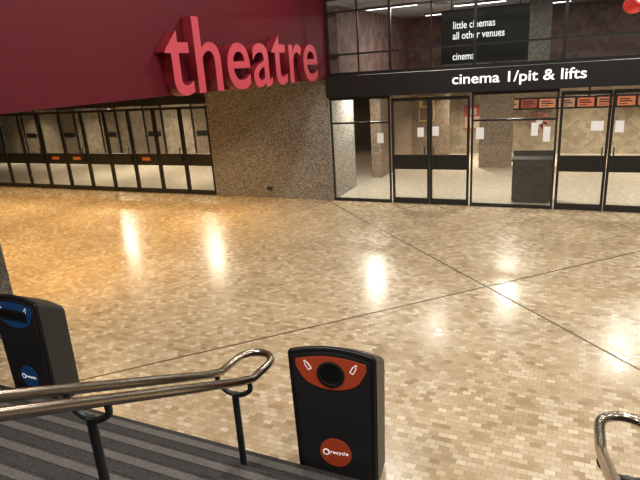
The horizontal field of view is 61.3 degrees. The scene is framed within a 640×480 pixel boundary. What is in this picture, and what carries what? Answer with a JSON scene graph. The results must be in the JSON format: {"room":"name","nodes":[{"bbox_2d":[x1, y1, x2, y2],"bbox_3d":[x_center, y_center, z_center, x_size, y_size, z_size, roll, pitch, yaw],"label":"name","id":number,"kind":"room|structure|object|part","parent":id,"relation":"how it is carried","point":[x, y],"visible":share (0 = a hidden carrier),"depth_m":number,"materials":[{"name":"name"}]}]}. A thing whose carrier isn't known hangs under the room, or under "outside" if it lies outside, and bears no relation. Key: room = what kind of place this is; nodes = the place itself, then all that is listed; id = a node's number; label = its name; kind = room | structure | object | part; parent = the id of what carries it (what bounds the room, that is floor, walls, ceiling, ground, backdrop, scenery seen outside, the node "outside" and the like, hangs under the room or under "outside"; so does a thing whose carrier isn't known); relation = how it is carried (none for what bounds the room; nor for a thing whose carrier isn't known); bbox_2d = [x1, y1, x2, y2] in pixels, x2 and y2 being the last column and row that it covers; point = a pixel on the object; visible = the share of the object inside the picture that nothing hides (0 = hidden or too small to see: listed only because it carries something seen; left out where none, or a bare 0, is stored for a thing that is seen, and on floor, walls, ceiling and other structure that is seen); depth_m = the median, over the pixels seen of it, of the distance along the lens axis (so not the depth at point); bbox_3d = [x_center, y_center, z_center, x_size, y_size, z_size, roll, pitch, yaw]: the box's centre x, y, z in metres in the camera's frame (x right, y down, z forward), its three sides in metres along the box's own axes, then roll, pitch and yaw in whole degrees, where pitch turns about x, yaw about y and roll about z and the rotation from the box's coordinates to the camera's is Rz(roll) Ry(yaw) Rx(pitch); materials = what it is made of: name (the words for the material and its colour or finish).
{"room":"cinema lobby","nodes":[
{"label":"cinema lobby","id":0,"kind":"room"},
{"bbox_2d":[0,104,195,153],"bbox_3d":[-8.959,-4.824,22.980,18.300,2.620,0.200,4,19,24],"label":"wall","id":1,"kind":"structure","parent":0,"point":[49,124],"depth_m":23.04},
{"bbox_2d":[19,111,42,152],"bbox_3d":[-13.254,-4.889,24.817,0.970,2.180,0.060,4,19,24],"label":"door","id":2,"kind":"structure","parent":1,"relation":"in","point":[29,124],"depth_m":24.80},
{"bbox_2d":[56,109,81,152],"bbox_3d":[-11.069,-4.725,23.839,0.970,2.180,0.060,4,19,24],"label":"door","id":3,"kind":"structure","parent":1,"relation":"in","point":[68,121],"depth_m":23.78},
{"bbox_2d":[97,107,122,152],"bbox_3d":[-8.883,-4.560,22.862,0.970,2.180,0.060,4,19,24],"label":"door","id":4,"kind":"structure","parent":1,"relation":"in","point":[111,117],"depth_m":22.81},
{"bbox_2d":[141,105,167,153],"bbox_3d":[-6.697,-4.396,21.884,0.970,2.180,0.060,4,19,24],"label":"door","id":5,"kind":"structure","parent":1,"relation":"in","point":[146,115],"depth_m":21.87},
{"bbox_2d":[189,103,209,153],"bbox_3d":[-4.512,-4.231,20.907,0.970,2.180,0.060,4,19,24],"label":"door","id":6,"kind":"structure","parent":1,"relation":"in","point":[198,119],"depth_m":20.96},
{"bbox_2d":[33,93,204,110],"bbox_3d":[-11.329,-4.370,17.635,18.400,0.430,0.120,4,19,24],"label":"trim","id":7,"kind":"structure","parent":0,"point":[197,98],"depth_m":14.57,"materials":[{"name":"black"}]},
{"bbox_2d":[0,0,349,113],"bbox_3d":[-2.611,-3.294,6.496,0.200,3.130,19.050,4,19,24],"label":"wall","id":8,"kind":"structure","parent":0,"point":[54,53],"depth_m":6.62,"materials":[{"name":"red paint"}]},
{"bbox_2d":[155,16,317,95],"bbox_3d":[-1.137,-3.194,9.343,0.160,1.070,4.900,4,19,24],"label":"sign","id":9,"kind":"object","parent":8,"relation":"attached to","point":[265,71],"visible":1,"depth_m":8.56,"materials":[{"name":"red plastic"}]},
{"bbox_2d":[0,141,639,479],"bbox_3d":[-5.230,-0.354,12.797,34.000,0.200,26.000,4,19,24],"label":"floor","id":10,"kind":"structure","parent":0,"point":[479,385],"depth_m":7.57,"materials":[{"name":"beige tile"}]},
{"bbox_2d":[0,244,12,338],"bbox_3d":[-4.795,-0.042,6.666,1.030,2.860,1.000,4,19,24],"label":"concrete column","id":11,"kind":"structure","parent":10,"relation":"on","point":[5,285],"depth_m":7.02,"materials":[{"name":"grey concrete"}]},
{"bbox_2d":[0,130,13,186],"bbox_3d":[-10.662,-2.928,17.771,0.890,2.360,0.110,4,19,24],"label":"door","id":12,"kind":"structure","parent":10,"relation":"on","point":[3,158],"depth_m":17.76,"materials":[{"name":"black metal"}]},
{"bbox_2d":[0,113,32,186],"bbox_3d":[-9.843,-2.866,17.405,0.890,2.360,0.110,4,19,24],"label":"door","id":13,"kind":"structure","parent":10,"relation":"on","point":[11,157],"depth_m":17.48,"materials":[{"name":"black"}]},
{"bbox_2d":[16,112,51,187],"bbox_3d":[-9.023,-2.804,17.038,0.890,2.360,0.110,4,19,24],"label":"door","id":14,"kind":"structure","parent":10,"relation":"on","point":[40,157],"depth_m":17.10,"materials":[{"name":"black"}]},
{"bbox_2d":[0,294,78,399],"bbox_3d":[-2.917,1.065,5.539,0.670,1.195,0.336,4,19,24],"label":"recycling bin","id":15,"kind":"object","parent":10,"relation":"on","point":[34,332],"visible":0.96,"depth_m":5.38,"materials":[{"name":"black plastic"}]},
{"bbox_3d":[-2.974,1.093,5.417,0.590,1.085,0.018,4,19,24],"label":"panel","id":16,"kind":"part","parent":15,"relation":"part of","materials":[{"name":"grey plastic"}]},
{"bbox_2d":[36,111,72,188],"bbox_3d":[-8.204,-2.743,16.671,0.890,2.360,0.110,4,19,24],"label":"door","id":17,"kind":"structure","parent":10,"relation":"on","point":[51,158],"depth_m":16.73,"materials":[{"name":"black"}]},
{"bbox_2d":[57,111,93,189],"bbox_3d":[-7.384,-2.681,16.305,0.890,2.360,0.110,4,19,24],"label":"door","id":18,"kind":"structure","parent":10,"relation":"on","point":[72,158],"depth_m":16.36,"materials":[{"name":"black metal"}]},
{"bbox_2d":[79,110,115,190],"bbox_3d":[-6.564,-2.619,15.938,0.890,2.360,0.110,4,19,24],"label":"door","id":19,"kind":"structure","parent":10,"relation":"on","point":[93,158],"depth_m":15.99,"materials":[{"name":"black metal"}]},
{"bbox_2d":[102,109,139,191],"bbox_3d":[-5.745,-2.558,15.572,0.890,2.360,0.110,4,19,24],"label":"door","id":20,"kind":"structure","parent":10,"relation":"on","point":[116,158],"depth_m":15.63,"materials":[{"name":"black"}]},
{"bbox_2d":[126,108,163,192],"bbox_3d":[-4.925,-2.496,15.205,0.890,2.360,0.110,4,19,24],"label":"door","id":21,"kind":"structure","parent":10,"relation":"on","point":[140,158],"depth_m":15.27,"materials":[{"name":"black metal"}]},
{"bbox_2d":[151,107,189,193],"bbox_3d":[-4.105,-2.434,14.838,0.890,2.360,0.110,4,19,24],"label":"door","id":22,"kind":"structure","parent":10,"relation":"on","point":[165,159],"depth_m":14.89,"materials":[{"name":"black metal"}]},
{"bbox_2d":[0,385,357,479],"bbox_3d":[-0.908,2.260,0.682,10.900,1.603,7.032,4,19,24],"label":"staircase","id":23,"kind":"structure","parent":10,"relation":"on","point":[54,446],"depth_m":4.10,"materials":[{"name":"carpet"}]},
{"bbox_2d":[0,348,274,479],"bbox_3d":[-1.413,0.941,2.203,0.342,2.938,4.505,4,19,24],"label":"handrail","id":24,"kind":"object","parent":23,"relation":"on","point":[76,405],"visible":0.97,"depth_m":2.84,"materials":[{"name":"silver metal"}]},
{"bbox_3d":[-1.145,1.227,2.851,0.052,0.688,0.052,4,19,24],"label":"post","id":25,"kind":"part","parent":24,"relation":"part of","materials":[{"name":"black metal"}]},
{"bbox_3d":[-1.438,0.572,2.086,0.342,2.163,4.505,4,19,24],"label":"rail","id":26,"kind":"part","parent":24,"relation":"part of","materials":[{"name":"silver metal"}]},
{"bbox_3d":[-0.607,1.462,4.094,0.052,0.700,0.052,4,19,24],"label":"post","id":27,"kind":"part","parent":24,"relation":"part of","materials":[{"name":"black metal"}]},
{"bbox_2d":[594,411,639,479],"bbox_3d":[0.900,1.115,1.169,0.342,2.938,4.505,4,19,24],"label":"handrail","id":28,"kind":"object","parent":23,"relation":"on","point":[604,462],"visible":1,"depth_m":3.06,"materials":[{"name":"silver metal"}]},
{"bbox_2d":[178,106,216,194],"bbox_3d":[-3.286,-2.373,14.472,0.890,2.360,0.110,4,19,24],"label":"door","id":29,"kind":"structure","parent":10,"relation":"on","point":[191,159],"depth_m":14.53,"materials":[{"name":"black metal"}]},
{"bbox_2d":[204,79,356,199],"bbox_3d":[-0.992,-2.694,14.207,3.450,2.860,1.600,4,19,24],"label":"concrete pier","id":30,"kind":"object","parent":10,"relation":"on","point":[277,136],"visible":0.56,"depth_m":13.48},
{"bbox_2d":[288,346,384,479],"bbox_3d":[0.147,1.295,4.171,0.670,1.195,0.330,2,18,18],"label":"recycling bin","id":31,"kind":"object","parent":10,"relation":"on","point":[338,393],"visible":0.99,"depth_m":4.01,"materials":[{"name":"black plastic"}]},
{"bbox_2d":[79,251,639,380],"bbox_3d":[2.398,0.655,7.681,12.162,0.002,0.022,-10,19,-19],"label":"trim","id":32,"kind":"structure","parent":10,"relation":"on","point":[637,251],"depth_m":6.91,"materials":[{"name":"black metal"}]},
{"bbox_2d":[391,97,429,203],"bbox_3d":[2.024,-1.973,12.097,0.850,2.360,0.110,4,19,24],"label":"door","id":33,"kind":"structure","parent":10,"relation":"on","point":[398,161],"depth_m":12.13,"materials":[{"name":"black metal"}]},
{"bbox_2d":[430,95,470,204],"bbox_3d":[2.807,-1.914,11.746,0.850,2.360,0.110,4,19,24],"label":"door","id":34,"kind":"structure","parent":10,"relation":"on","point":[437,162],"depth_m":11.79,"materials":[{"name":"black"}]},
{"bbox_2d":[327,200,639,369],"bbox_3d":[2.327,0.633,7.764,0.022,0.002,12.233,-10,19,-18],"label":"trim","id":35,"kind":"structure","parent":10,"relation":"on","point":[327,200],"depth_m":7.11,"materials":[{"name":"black metal"}]},
{"bbox_2d":[511,150,553,203],"bbox_3d":[4.666,-1.393,11.866,0.860,1.080,0.560,4,19,24],"label":"counter","id":36,"kind":"object","parent":10,"relation":"on","point":[531,169],"depth_m":11.68,"materials":[{"name":"grey metal"}]},
{"bbox_2d":[554,89,612,210],"bbox_3d":[5.184,-1.735,10.683,0.890,2.360,0.110,4,19,24],"label":"door","id":37,"kind":"structure","parent":10,"relation":"on","point":[565,163],"depth_m":10.72,"materials":[{"name":"black"}]},
{"bbox_2d":[602,88,639,212],"bbox_3d":[6.003,-1.674,10.317,0.890,2.360,0.110,4,19,24],"label":"door","id":38,"kind":"structure","parent":10,"relation":"on","point":[628,164],"depth_m":10.45,"materials":[{"name":"black metal"}]},
{"bbox_2d":[353,99,370,140],"bbox_3d":[-0.074,-7.154,23.179,34.000,6.200,0.200,4,19,24],"label":"wall","id":39,"kind":"structure","parent":0,"point":[361,108],"depth_m":22.90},
{"bbox_2d":[370,95,411,177],"bbox_3d":[2.463,-3.699,17.035,0.300,2.620,4.400,4,19,24],"label":"wall","id":40,"kind":"structure","parent":0,"point":[378,108],"depth_m":15.68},
{"bbox_2d":[412,93,449,154],"bbox_3d":[3.636,-4.009,17.764,1.200,2.620,0.200,4,19,24],"label":"wall","id":41,"kind":"structure","parent":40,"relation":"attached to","point":[440,143],"depth_m":17.75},
{"bbox_2d":[419,96,433,121],"bbox_3d":[3.473,-4.272,17.601,0.500,0.800,0.036,4,19,24],"label":"poster","id":42,"kind":"object","parent":41,"relation":"attached to","point":[423,103],"depth_m":17.62,"materials":[{"name":"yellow paper"}]},
{"bbox_2d":[327,0,595,18],"bbox_3d":[6.929,-5.770,12.224,12.130,0.100,6.200,4,19,24],"label":"ceiling","id":43,"kind":"structure","parent":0,"point":[417,11],"depth_m":13.74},
{"bbox_2d":[325,58,639,97],"bbox_3d":[5.756,-3.127,10.047,12.130,0.460,0.500,4,19,24],"label":"fascia","id":44,"kind":"object","parent":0,"point":[624,72],"visible":1,"depth_m":10.86,"materials":[{"name":"black"}]},
{"bbox_2d":[324,0,389,76],"bbox_3d":[0.778,-5.181,11.658,1.470,3.095,0.050,4,19,24],"label":"window","id":45,"kind":"structure","parent":44,"relation":"on","point":[359,72],"depth_m":11.94,"materials":[{"name":"black"}]},
{"bbox_2d":[329,96,391,202],"bbox_3d":[0.955,-2.087,12.598,1.450,2.430,0.050,4,19,24],"label":"window","id":46,"kind":"structure","parent":44,"relation":"attached to","point":[380,139],"depth_m":12.49,"materials":[{"name":"black"}]},
{"bbox_2d":[389,0,475,72],"bbox_3d":[2.263,-5.069,10.994,1.790,3.095,0.050,4,19,24],"label":"window","id":47,"kind":"structure","parent":44,"relation":"on","point":[430,68],"depth_m":11.30,"materials":[{"name":"black"}]},
{"bbox_2d":[452,74,499,83],"bbox_3d":[3.153,-3.271,10.934,0.928,0.186,0.008,4,19,24],"label":"sign","id":48,"kind":"object","parent":44,"relation":"attached to","point":[485,77],"depth_m":10.94,"materials":[{"name":"white plastic"}]},
{"bbox_2d":[470,88,559,208],"bbox_3d":[3.997,-1.858,11.237,1.670,2.430,0.050,4,19,24],"label":"window","id":49,"kind":"structure","parent":44,"relation":"attached to","point":[534,126],"depth_m":11.11,"materials":[{"name":"black"}]},
{"bbox_2d":[474,0,567,67],"bbox_3d":[3.838,-4.950,10.289,1.670,3.095,0.050,4,19,24],"label":"window","id":50,"kind":"structure","parent":44,"relation":"on","point":[551,38],"depth_m":10.68,"materials":[{"name":"black"}]},
{"bbox_2d":[508,70,537,84],"bbox_3d":[3.972,-3.186,10.576,0.542,0.267,0.008,4,19,24],"label":"sign","id":51,"kind":"object","parent":44,"relation":"attached to","point":[534,73],"depth_m":10.57,"materials":[{"name":"white plastic"}]},
{"bbox_2d":[543,69,553,79],"bbox_3d":[4.395,-3.179,10.378,0.179,0.189,0.008,4,19,24],"label":"sign","id":52,"kind":"object","parent":44,"relation":"attached to","point":[544,77],"depth_m":10.37,"materials":[{"name":"white plastic"}]},
{"bbox_2d":[561,67,586,78],"bbox_3d":[4.795,-3.155,10.197,0.439,0.199,0.008,4,19,24],"label":"sign","id":53,"kind":"object","parent":44,"relation":"attached to","point":[562,70],"depth_m":10.20,"materials":[{"name":"white plastic"}]},
{"bbox_2d":[563,0,639,62],"bbox_3d":[5.418,-4.831,9.582,1.800,3.095,0.050,4,19,24],"label":"window","id":54,"kind":"structure","parent":44,"relation":"on","point":[628,32],"depth_m":10.11,"materials":[{"name":"black"}]},
{"bbox_2d":[327,0,639,76],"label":"window","id":55,"kind":"structure","parent":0,"point":[598,16],"depth_m":15.09,"materials":[{"name":"clear glass"}]},
{"bbox_2d":[350,58,637,75],"bbox_3d":[7.863,-4.763,14.483,12.130,0.260,9.750,4,19,24],"label":"mezzanine slab","id":56,"kind":"object","parent":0,"point":[633,58],"visible":0.02,"depth_m":12.08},
{"bbox_2d":[366,2,414,10],"bbox_3d":[1.664,-5.459,12.621,1.240,0.060,0.180,4,19,24],"label":"ceiling light","id":57,"kind":"object","parent":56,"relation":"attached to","point":[410,2],"visible":0.46,"depth_m":12.58,"materials":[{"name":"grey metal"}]},
{"bbox_2d":[367,5,414,10],"bbox_3d":[1.665,-5.435,12.628,1.200,0.010,0.140,4,19,24],"label":"diffuser","id":58,"kind":"object","parent":57,"relation":"attached to","point":[383,5],"depth_m":12.65,"materials":[{"name":"white plastic"}]},
{"bbox_2d":[425,12,440,15],"bbox_3d":[3.598,-6.442,15.306,1.240,0.060,0.180,4,19,24],"label":"ceiling light","id":59,"kind":"object","parent":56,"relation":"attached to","point":[435,13],"visible":0.36,"depth_m":15.38,"materials":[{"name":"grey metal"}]},
{"bbox_2d":[443,62,490,65],"bbox_3d":[4.435,-6.000,16.283,1.390,1.400,0.100,4,19,24],"label":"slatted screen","id":60,"kind":"object","parent":56,"relation":"on","point":[480,62],"visible":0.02,"depth_m":16.45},
{"bbox_2d":[453,0,506,6],"bbox_3d":[3.874,-5.758,13.094,1.240,0.060,0.180,4,19,24],"label":"ceiling light","id":61,"kind":"object","parent":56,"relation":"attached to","point":[483,1],"visible":1,"depth_m":13.04,"materials":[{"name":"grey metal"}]},
{"bbox_2d":[441,0,530,64],"bbox_3d":[3.473,-4.497,11.427,1.800,1.400,0.040,4,19,24],"label":"sign","id":62,"kind":"object","parent":56,"relation":"hanging from","point":[514,19],"visible":1,"depth_m":11.42,"materials":[{"name":"black plastic"}]},
{"bbox_2d":[453,20,503,59],"bbox_3d":[3.373,-4.283,11.521,1.070,0.790,0.004,4,19,24],"label":"wayfinding text","id":63,"kind":"object","parent":62,"relation":"attached to","point":[457,24],"depth_m":11.54},
{"bbox_2d":[527,0,552,60],"bbox_3d":[5.497,-5.227,13.497,0.500,1.520,0.500,4,19,24],"label":"column","id":64,"kind":"structure","parent":56,"relation":"on","point":[540,10],"depth_m":13.27,"materials":[{"name":"grey concrete"}]},
{"bbox_2d":[553,0,571,2],"bbox_3d":[5.966,-6.264,14.247,1.240,0.060,0.180,4,19,24],"label":"ceiling light","id":65,"kind":"object","parent":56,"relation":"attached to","point":[554,1],"visible":0.28,"depth_m":14.05,"materials":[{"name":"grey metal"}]},
{"bbox_2d":[514,87,639,109],"bbox_3d":[6.932,-4.193,15.037,4.500,1.040,0.138,4,19,24],"label":"board","id":66,"kind":"object","parent":56,"relation":"attached to","point":[622,100],"visible":0.72,"depth_m":14.99,"materials":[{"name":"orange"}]},
{"bbox_3d":[5.556,-3.947,15.709,0.420,0.240,0.012,4,19,24],"label":"panel","id":67,"kind":"part","parent":66,"relation":"part of","materials":[{"name":"brown"}]},
{"bbox_3d":[6.002,-3.913,15.509,0.420,0.240,0.012,4,19,24],"label":"panel","id":68,"kind":"part","parent":66,"relation":"part of","materials":[{"name":"red"}]},
{"bbox_3d":[6.448,-3.880,15.310,0.420,0.240,0.012,4,19,24],"label":"panel","id":69,"kind":"part","parent":66,"relation":"part of","materials":[{"name":"brown"}]},
{"bbox_3d":[6.894,-3.846,15.110,0.420,0.240,0.012,4,19,24],"label":"panel","id":70,"kind":"part","parent":66,"relation":"part of","materials":[{"name":"brown"}]},
{"bbox_3d":[7.341,-3.812,14.910,0.420,0.240,0.012,4,19,24],"label":"panel","id":71,"kind":"part","parent":66,"relation":"part of","materials":[{"name":"brown"}]},
{"bbox_3d":[7.787,-3.779,14.711,0.420,0.240,0.012,4,19,24],"label":"panel","id":72,"kind":"part","parent":66,"relation":"part of","materials":[{"name":"brown"}]},
{"bbox_3d":[8.233,-3.745,14.511,0.420,0.240,0.012,4,19,24],"label":"panel","id":73,"kind":"part","parent":66,"relation":"part of","materials":[{"name":"brown"}]},
{"bbox_2d":[623,0,639,13],"bbox_3d":[6.607,-5.088,11.338,0.412,0.620,0.412,4,19,24],"label":"lantern","id":74,"kind":"object","parent":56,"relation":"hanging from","point":[629,6],"visible":1,"depth_m":11.28,"materials":[{"name":"red"}]},
{"bbox_2d":[478,93,513,167],"bbox_3d":[5.093,-3.418,15.598,0.900,2.620,0.300,4,19,24],"label":"concrete column","id":75,"kind":"structure","parent":0,"point":[495,150],"depth_m":15.54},
{"bbox_2d":[449,85,639,153],"bbox_3d":[8.775,-3.987,16.614,12.100,2.620,0.200,4,19,24],"label":"wall","id":76,"kind":"structure","parent":0,"point":[577,136],"depth_m":17.08,"materials":[{"name":"beige stone"}]},
{"bbox_2d":[463,105,479,129],"bbox_3d":[5.132,-4.115,18.146,0.600,0.800,0.036,4,19,24],"label":"poster","id":77,"kind":"object","parent":76,"relation":"attached to","point":[476,107],"visible":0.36,"depth_m":18.13,"materials":[{"name":"red paper"}]},
{"bbox_2d":[529,111,549,130],"bbox_3d":[7.037,-3.816,17.300,0.620,0.617,0.040,4,19,24],"label":"poster","id":78,"kind":"object","parent":76,"relation":"attached to","point":[541,123],"depth_m":17.27,"materials":[{"name":"red"}]}
]}

